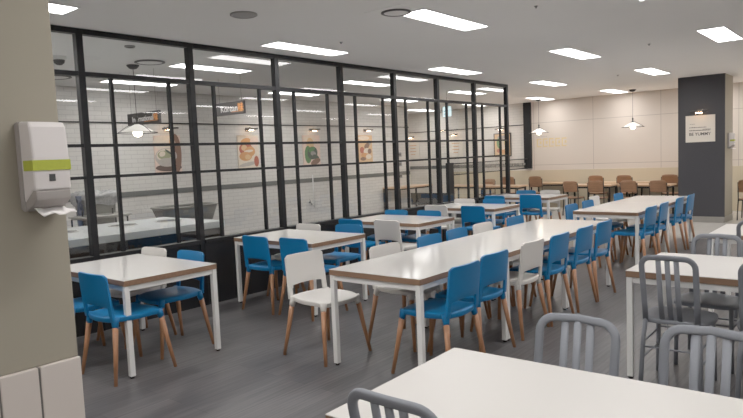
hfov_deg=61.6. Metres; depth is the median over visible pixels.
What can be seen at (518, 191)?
dining chair
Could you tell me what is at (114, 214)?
shelf
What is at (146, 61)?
ceiling vent
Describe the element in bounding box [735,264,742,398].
metal chair
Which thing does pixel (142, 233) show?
countertop
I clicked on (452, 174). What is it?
screen
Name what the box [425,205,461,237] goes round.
dining chair
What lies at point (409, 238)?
dining chair
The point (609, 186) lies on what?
cafe table
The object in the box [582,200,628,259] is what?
dining chair
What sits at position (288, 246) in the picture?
dining chair
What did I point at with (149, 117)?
hanging sign
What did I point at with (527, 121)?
trim
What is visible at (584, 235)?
dining chair
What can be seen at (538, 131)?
pendant lamp
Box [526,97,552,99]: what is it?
recessed light
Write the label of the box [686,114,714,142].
poster
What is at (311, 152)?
poster
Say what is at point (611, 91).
diffuser
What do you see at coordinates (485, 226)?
dining chair
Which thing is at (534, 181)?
wooden chair
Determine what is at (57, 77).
ceiling vent
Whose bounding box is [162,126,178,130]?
lamp
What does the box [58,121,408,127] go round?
trim
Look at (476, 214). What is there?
dining chair
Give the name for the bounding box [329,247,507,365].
dining table
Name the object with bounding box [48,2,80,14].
recessed light
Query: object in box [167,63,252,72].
recessed light
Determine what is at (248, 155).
poster
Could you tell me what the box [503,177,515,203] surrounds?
wooden chair
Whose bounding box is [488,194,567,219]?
dining table
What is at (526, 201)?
dining chair
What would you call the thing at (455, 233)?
dining chair
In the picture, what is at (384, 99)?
recessed light
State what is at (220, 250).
glass wall
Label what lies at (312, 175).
tap
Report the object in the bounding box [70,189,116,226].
waste bin
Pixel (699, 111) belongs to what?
lamp
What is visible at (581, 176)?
trim
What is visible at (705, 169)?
column
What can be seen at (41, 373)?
column
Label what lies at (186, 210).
tub
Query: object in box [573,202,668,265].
dining table
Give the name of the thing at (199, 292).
socket
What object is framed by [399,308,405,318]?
socket
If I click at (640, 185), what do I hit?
cafe table
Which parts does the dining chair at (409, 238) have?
seat, backrest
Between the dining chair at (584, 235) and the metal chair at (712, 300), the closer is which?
the metal chair at (712, 300)
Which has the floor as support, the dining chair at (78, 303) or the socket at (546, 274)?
the dining chair at (78, 303)
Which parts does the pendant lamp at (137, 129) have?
lamp shade, bulb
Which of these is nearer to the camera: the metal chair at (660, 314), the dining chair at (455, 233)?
the metal chair at (660, 314)
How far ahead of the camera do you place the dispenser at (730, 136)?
13.06 m
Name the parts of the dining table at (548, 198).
leg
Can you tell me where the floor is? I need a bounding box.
[77,205,742,417]
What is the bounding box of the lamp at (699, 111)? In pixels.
[689,109,707,113]
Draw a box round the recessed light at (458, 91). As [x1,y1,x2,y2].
[450,90,486,94]
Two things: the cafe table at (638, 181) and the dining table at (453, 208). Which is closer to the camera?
the dining table at (453, 208)
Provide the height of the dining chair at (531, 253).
0.869 m
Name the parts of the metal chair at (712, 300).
leg, leg, seat, frame, leg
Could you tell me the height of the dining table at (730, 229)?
0.796 m
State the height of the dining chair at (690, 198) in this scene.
0.869 m
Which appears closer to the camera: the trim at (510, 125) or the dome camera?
the dome camera
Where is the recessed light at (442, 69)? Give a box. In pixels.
[427,66,482,74]
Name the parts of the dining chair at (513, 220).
backrest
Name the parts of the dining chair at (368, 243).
backrest, seat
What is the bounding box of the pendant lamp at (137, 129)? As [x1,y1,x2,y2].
[117,64,157,136]
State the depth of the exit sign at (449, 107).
13.98 m
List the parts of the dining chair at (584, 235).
leg, leg, seat, leg, backrest, leg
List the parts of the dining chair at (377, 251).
leg, backrest, leg, seat, leg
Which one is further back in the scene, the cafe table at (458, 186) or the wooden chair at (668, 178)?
the cafe table at (458, 186)
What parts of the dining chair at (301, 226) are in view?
leg, seat, leg, backrest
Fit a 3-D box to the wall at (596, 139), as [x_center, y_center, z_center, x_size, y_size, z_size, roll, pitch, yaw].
[7.636,-1.535,16.171,17.400,3.095,0.150,2,6,40]
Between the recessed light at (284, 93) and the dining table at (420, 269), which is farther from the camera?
the recessed light at (284, 93)
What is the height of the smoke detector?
0.024 m
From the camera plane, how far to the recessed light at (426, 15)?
6.56 m
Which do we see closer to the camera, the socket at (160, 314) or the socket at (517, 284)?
the socket at (160, 314)
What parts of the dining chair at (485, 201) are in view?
seat, backrest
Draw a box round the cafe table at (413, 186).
[383,184,432,210]
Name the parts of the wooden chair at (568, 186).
backrest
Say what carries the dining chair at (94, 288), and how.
on the floor
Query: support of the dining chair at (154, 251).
on the floor
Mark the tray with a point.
(39, 200)
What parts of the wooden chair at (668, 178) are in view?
backrest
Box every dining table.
[70,254,220,378]
[234,229,367,316]
[325,348,742,417]
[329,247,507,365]
[345,214,454,264]
[424,231,566,340]
[426,203,519,230]
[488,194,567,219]
[491,219,610,308]
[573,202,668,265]
[612,196,691,249]
[626,252,742,378]
[709,224,742,311]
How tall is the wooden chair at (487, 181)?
0.881 m
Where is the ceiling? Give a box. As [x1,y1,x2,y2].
[48,0,742,113]
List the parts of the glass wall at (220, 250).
rail, rail, rail, rail, sill, panel, post, rail, rail, rail, rail, sill, panel, post, rail, rail, rail, rail, panel, sill, post, rail, rail, rail, rail, sill, panel, post, sill, rail, rail, rail, rail, panel, post, rail, rail, rail, rail, panel, sill, post, rail, rail, rail, rail, sill, panel, post, rail, rail, rail, panel, rail, sill, post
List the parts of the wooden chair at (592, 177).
backrest, seat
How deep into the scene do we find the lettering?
18.03 m
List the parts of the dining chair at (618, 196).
backrest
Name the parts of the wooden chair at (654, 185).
backrest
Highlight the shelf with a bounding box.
[68,212,131,220]
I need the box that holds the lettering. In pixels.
[537,136,566,146]
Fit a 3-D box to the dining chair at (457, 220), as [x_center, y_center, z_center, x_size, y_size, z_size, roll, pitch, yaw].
[1.538,0.270,11.088,0.551,0.869,0.570,2,6,40]
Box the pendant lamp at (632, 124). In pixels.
[621,89,644,128]
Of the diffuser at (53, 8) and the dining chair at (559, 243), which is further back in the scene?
the dining chair at (559, 243)
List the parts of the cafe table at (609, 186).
leg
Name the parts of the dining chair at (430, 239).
backrest, leg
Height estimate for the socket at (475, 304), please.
0.099 m
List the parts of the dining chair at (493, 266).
leg, leg, seat, leg, backrest, leg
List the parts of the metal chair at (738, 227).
leg, frame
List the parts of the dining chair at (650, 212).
leg, leg, seat, leg, backrest, leg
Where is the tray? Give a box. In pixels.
[26,189,70,211]
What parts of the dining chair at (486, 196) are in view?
backrest, seat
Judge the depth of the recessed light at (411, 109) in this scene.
19.62 m
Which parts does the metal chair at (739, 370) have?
leg, frame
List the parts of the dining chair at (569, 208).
backrest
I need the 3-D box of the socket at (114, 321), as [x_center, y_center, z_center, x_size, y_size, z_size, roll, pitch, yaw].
[-2.009,0.896,4.887,0.069,0.099,0.069,1,6,38]
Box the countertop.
[67,217,224,258]
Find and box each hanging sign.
[127,68,161,125]
[216,82,245,116]
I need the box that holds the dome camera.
[53,55,66,64]
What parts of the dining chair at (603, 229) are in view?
leg, leg, seat, leg, backrest, leg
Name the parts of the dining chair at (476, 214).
backrest, seat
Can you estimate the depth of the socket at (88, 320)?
5.10 m
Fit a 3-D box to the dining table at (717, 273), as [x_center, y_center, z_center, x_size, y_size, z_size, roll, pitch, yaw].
[2.631,0.810,4.440,1.300,0.796,0.900,2,6,40]
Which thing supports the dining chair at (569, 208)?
on the floor
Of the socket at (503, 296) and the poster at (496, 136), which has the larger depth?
the poster at (496, 136)
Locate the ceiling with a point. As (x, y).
(513, 52)
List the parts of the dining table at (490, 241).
leg, leg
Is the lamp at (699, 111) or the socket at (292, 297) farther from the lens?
the lamp at (699, 111)
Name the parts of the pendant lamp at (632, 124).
lamp shade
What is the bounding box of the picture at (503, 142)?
[497,135,504,153]
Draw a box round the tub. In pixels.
[150,202,217,219]
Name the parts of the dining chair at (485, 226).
backrest, leg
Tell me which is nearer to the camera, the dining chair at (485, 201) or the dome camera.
the dome camera
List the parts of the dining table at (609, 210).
leg, leg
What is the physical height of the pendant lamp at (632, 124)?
0.992 m
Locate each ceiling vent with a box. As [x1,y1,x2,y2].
[55,75,71,79]
[134,59,164,64]
[381,9,410,16]
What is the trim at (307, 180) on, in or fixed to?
attached to the tiled wall at (243, 211)
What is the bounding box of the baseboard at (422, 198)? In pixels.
[411,193,446,204]
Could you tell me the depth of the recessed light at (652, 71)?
11.92 m
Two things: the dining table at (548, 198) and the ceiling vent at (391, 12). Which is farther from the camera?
the dining table at (548, 198)
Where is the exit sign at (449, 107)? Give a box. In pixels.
[443,91,450,116]
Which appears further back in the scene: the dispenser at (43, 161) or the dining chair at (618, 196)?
the dining chair at (618, 196)
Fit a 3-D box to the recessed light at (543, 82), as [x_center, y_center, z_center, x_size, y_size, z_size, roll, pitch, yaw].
[3.786,-2.682,13.304,0.330,0.008,1.280,2,6,40]
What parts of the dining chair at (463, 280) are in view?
leg, leg, seat, leg, backrest, leg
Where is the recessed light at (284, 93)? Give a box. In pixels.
[269,92,320,95]
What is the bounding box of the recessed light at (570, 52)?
[548,48,601,59]
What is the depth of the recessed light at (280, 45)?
7.89 m
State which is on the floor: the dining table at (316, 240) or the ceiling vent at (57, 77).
the dining table at (316, 240)
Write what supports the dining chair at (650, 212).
on the floor
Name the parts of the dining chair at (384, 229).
backrest, seat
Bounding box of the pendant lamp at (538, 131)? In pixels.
[529,99,548,134]
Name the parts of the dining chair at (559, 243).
leg, seat, leg, backrest, leg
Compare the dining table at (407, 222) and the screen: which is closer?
the dining table at (407, 222)
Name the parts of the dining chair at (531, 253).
leg, leg, seat, leg, backrest, leg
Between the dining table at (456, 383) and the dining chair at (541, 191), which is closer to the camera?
the dining table at (456, 383)
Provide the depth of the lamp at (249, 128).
13.36 m
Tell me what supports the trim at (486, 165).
attached to the wall at (596, 139)
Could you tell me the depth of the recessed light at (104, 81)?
10.45 m
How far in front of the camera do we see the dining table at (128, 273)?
5.45 m
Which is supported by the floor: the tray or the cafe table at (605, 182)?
the cafe table at (605, 182)
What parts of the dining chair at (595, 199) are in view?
backrest, seat, leg, leg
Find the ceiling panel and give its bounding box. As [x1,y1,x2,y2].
[364,4,419,18]
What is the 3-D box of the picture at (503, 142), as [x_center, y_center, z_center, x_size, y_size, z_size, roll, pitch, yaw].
[4.018,-1.966,19.014,0.432,0.564,0.002,2,6,40]
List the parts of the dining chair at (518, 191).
seat, backrest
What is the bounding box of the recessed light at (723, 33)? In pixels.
[695,26,742,42]
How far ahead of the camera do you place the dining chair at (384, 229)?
8.05 m
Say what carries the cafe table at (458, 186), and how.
on the floor
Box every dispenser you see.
[14,122,76,216]
[727,133,735,148]
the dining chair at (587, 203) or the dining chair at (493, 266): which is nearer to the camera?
the dining chair at (493, 266)
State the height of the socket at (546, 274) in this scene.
0.099 m
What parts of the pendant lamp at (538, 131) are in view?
lamp shade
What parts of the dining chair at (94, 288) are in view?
leg, backrest, leg, seat, leg, leg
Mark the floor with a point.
(250, 376)
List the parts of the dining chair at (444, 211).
backrest, seat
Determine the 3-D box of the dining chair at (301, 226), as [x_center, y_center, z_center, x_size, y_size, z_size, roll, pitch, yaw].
[-0.953,0.646,7.849,0.551,0.869,0.570,1,6,39]
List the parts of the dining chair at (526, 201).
backrest, seat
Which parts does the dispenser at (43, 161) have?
plate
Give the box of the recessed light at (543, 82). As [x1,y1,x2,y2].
[528,80,567,85]
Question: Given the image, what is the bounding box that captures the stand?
[68,208,131,226]
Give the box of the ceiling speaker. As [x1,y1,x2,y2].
[230,11,257,18]
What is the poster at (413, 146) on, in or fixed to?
attached to the wall at (596, 139)
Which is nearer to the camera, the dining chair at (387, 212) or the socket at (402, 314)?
the socket at (402, 314)
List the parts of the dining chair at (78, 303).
seat, leg, leg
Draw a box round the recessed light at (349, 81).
[343,80,389,86]
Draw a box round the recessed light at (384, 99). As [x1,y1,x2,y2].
[384,99,415,101]
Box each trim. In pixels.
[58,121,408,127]
[68,171,409,201]
[410,163,523,169]
[412,125,521,132]
[454,166,742,210]
[523,102,532,167]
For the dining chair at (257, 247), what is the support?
on the floor
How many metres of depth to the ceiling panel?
6.01 m
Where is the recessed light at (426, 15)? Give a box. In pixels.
[404,8,489,30]
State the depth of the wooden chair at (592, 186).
15.22 m
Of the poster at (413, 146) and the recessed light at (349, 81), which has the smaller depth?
the recessed light at (349, 81)
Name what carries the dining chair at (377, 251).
on the floor
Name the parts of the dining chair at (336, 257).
seat, backrest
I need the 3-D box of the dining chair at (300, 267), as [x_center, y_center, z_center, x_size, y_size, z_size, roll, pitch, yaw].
[-0.405,0.826,5.411,0.570,0.869,0.551,2,7,44]
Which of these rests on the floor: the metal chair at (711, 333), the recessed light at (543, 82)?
the metal chair at (711, 333)
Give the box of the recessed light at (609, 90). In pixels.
[599,89,626,92]
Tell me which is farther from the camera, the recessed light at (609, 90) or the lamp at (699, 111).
the recessed light at (609, 90)
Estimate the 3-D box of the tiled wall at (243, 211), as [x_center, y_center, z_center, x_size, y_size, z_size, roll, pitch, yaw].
[-5.542,-0.625,12.009,2.500,3.095,17.800,2,6,40]
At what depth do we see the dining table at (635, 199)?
10.24 m
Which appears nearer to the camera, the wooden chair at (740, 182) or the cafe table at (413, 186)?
the wooden chair at (740, 182)
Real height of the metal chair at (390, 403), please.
0.961 m
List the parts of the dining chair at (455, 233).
backrest, leg, leg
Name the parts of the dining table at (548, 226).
leg, leg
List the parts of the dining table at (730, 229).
leg, leg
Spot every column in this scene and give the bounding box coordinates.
[0,0,84,417]
[678,73,732,222]
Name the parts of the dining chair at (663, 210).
leg, leg, seat, leg, backrest, leg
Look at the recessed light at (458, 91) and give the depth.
14.47 m
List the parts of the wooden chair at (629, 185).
backrest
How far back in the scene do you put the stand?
8.90 m
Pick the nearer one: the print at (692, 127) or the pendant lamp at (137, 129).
the pendant lamp at (137, 129)
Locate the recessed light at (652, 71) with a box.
[634,68,668,74]
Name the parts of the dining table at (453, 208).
leg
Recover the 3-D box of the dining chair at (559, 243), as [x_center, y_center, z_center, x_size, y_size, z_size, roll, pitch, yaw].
[1.668,0.665,6.275,0.570,0.869,0.551,2,6,40]
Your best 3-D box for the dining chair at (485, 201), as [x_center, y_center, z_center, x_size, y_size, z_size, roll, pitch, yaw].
[2.001,0.280,10.729,0.551,0.869,0.570,1,6,39]
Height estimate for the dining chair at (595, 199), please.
0.869 m
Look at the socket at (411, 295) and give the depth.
5.39 m
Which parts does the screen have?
grey plate, rail, rail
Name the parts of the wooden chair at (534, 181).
backrest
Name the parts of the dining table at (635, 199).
leg, leg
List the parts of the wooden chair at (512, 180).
backrest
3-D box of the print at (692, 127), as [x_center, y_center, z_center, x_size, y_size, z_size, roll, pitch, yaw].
[6.932,-1.726,13.143,0.410,0.148,0.002,2,6,40]
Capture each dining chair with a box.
[73,297,125,345]
[78,271,176,386]
[96,247,176,348]
[133,250,213,359]
[242,235,305,314]
[267,223,320,295]
[278,237,348,321]
[283,250,371,366]
[308,224,369,294]
[339,219,385,265]
[367,210,409,255]
[368,242,450,351]
[374,220,416,251]
[391,260,485,373]
[401,210,440,242]
[415,233,489,330]
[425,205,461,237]
[427,249,515,351]
[446,227,513,317]
[454,199,474,223]
[461,206,500,230]
[469,199,505,235]
[470,238,549,340]
[473,221,536,305]
[484,195,515,226]
[500,231,574,326]
[506,215,561,292]
[507,190,536,221]
[519,194,551,220]
[528,190,560,221]
[529,224,597,312]
[552,219,615,301]
[565,203,614,267]
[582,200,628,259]
[589,195,631,247]
[605,205,657,268]
[613,193,645,245]
[622,201,669,261]
[639,196,685,252]
[652,193,696,248]
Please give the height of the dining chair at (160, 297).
0.869 m
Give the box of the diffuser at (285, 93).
[280,92,314,95]
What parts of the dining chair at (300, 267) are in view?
leg, backrest, leg, seat, leg, leg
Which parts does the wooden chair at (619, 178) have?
backrest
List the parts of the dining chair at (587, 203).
backrest, leg, seat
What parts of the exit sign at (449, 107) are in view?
panel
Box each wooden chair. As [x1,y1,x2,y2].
[479,179,495,194]
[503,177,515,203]
[528,176,542,206]
[562,181,584,214]
[587,181,608,203]
[588,175,608,198]
[616,175,636,196]
[620,180,637,198]
[649,180,673,213]
[661,174,677,195]
[737,180,742,219]
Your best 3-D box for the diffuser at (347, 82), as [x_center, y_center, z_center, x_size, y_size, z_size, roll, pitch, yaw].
[-0.094,-2.402,11.932,0.300,0.004,1.250,2,6,40]
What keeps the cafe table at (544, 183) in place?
on the floor
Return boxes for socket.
[86,311,92,322]
[111,318,118,328]
[157,307,163,317]
[158,300,164,307]
[197,290,203,299]
[289,295,295,306]
[319,303,326,312]
[355,293,360,303]
[374,286,379,295]
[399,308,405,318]
[408,292,414,300]
[441,314,449,325]
[471,302,477,314]
[500,288,505,298]
[514,281,520,290]
[536,273,540,283]
[543,271,549,280]
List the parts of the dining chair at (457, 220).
seat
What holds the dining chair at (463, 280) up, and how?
on the floor
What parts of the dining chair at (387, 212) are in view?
seat, backrest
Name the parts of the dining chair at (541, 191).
seat, backrest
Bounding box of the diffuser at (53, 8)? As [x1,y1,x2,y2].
[49,4,75,13]
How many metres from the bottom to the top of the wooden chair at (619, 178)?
0.969 m
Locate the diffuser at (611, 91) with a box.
[602,90,623,92]
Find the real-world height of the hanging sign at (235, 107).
0.620 m
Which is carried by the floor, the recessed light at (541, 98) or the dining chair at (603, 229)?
the dining chair at (603, 229)
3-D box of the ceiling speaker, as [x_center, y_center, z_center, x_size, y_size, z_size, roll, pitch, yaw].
[-1.218,-1.846,5.938,0.260,0.024,0.260,2,6,40]
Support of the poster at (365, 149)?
attached to the tiled wall at (243, 211)
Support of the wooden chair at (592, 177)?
on the floor
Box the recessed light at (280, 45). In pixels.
[260,41,349,55]
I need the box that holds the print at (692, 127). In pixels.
[689,124,710,130]
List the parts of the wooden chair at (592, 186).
backrest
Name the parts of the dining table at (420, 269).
leg, leg, leg, leg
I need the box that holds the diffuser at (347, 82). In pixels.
[343,81,387,85]
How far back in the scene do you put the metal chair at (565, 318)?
2.72 m
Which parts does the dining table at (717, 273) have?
leg, leg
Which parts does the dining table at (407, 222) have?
leg, leg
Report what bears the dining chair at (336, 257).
on the floor
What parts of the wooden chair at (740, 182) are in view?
leg, backrest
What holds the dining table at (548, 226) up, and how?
on the floor
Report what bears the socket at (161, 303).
attached to the dining chair at (160, 297)
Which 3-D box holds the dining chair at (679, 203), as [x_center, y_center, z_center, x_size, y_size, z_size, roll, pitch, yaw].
[4.611,0.242,9.848,0.570,0.869,0.551,1,6,40]
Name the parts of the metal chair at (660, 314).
leg, leg, frame, seat, leg, leg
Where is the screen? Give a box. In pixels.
[445,158,527,201]
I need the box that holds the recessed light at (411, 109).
[408,109,433,110]
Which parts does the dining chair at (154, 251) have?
leg, seat, backrest, leg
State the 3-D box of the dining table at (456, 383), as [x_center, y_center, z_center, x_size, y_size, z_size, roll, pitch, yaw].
[0.833,1.090,1.998,1.800,0.796,0.880,1,6,38]
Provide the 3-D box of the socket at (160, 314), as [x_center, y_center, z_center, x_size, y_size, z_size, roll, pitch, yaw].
[-1.770,0.866,5.188,0.070,0.087,0.070,1,6,38]
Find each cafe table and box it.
[383,184,432,210]
[454,184,492,198]
[479,185,527,203]
[530,182,576,191]
[566,183,618,203]
[585,181,637,199]
[617,183,676,213]
[635,181,649,195]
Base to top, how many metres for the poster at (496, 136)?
0.720 m
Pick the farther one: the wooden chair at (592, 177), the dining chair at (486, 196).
the wooden chair at (592, 177)
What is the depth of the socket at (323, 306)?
5.11 m
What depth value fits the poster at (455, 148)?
20.09 m
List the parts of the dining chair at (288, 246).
leg, backrest, leg, seat, leg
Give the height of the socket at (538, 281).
0.099 m
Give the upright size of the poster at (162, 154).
0.770 m
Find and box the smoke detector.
[124,45,134,47]
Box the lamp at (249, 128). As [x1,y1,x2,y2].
[245,127,257,131]
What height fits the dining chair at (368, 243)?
0.869 m
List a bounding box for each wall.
[50,24,510,337]
[55,86,410,234]
[408,82,742,192]
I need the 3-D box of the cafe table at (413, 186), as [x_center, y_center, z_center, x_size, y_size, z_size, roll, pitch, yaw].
[1.042,-0.229,17.450,0.600,0.845,1.550,2,6,40]
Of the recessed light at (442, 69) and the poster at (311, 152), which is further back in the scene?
the poster at (311, 152)
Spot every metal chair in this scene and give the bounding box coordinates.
[347,388,437,417]
[534,313,620,376]
[638,255,717,391]
[658,325,742,396]
[673,234,742,373]
[734,220,742,317]
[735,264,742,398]
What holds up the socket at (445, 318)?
attached to the dining chair at (463, 280)
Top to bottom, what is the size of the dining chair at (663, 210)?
0.869 m
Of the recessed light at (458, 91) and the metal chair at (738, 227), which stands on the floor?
the metal chair at (738, 227)
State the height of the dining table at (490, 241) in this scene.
0.796 m
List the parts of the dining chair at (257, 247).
leg, backrest, seat, leg, leg, leg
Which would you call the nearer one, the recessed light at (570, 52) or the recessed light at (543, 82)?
the recessed light at (570, 52)
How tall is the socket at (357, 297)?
0.087 m
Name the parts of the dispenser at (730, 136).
plate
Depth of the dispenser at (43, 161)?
2.39 m
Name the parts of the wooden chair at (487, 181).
backrest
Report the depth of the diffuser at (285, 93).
13.27 m
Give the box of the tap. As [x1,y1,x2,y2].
[309,175,314,206]
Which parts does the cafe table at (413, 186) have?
leg, leg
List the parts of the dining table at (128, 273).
leg, leg, leg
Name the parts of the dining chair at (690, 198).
seat, leg, backrest, leg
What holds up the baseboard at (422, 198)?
attached to the wall at (596, 139)
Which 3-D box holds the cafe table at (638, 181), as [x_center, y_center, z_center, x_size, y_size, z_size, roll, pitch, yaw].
[7.415,-0.329,15.943,1.200,0.750,0.600,2,6,40]
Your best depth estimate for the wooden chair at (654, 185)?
14.29 m
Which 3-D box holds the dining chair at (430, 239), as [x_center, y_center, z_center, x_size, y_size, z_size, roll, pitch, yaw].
[0.799,0.704,6.259,0.570,0.869,0.551,1,6,40]
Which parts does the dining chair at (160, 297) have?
leg, leg, seat, leg, backrest, leg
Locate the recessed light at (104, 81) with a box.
[99,80,178,86]
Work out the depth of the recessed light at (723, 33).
8.12 m
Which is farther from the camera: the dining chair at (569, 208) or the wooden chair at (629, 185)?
the wooden chair at (629, 185)
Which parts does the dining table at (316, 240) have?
leg, leg, leg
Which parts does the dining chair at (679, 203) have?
seat, leg, backrest, leg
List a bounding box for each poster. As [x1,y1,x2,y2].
[153,134,181,172]
[236,135,259,167]
[302,135,320,164]
[358,135,372,161]
[409,142,419,157]
[449,138,462,156]
[493,133,511,156]
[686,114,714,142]
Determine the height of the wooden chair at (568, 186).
0.881 m
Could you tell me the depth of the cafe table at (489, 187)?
17.10 m

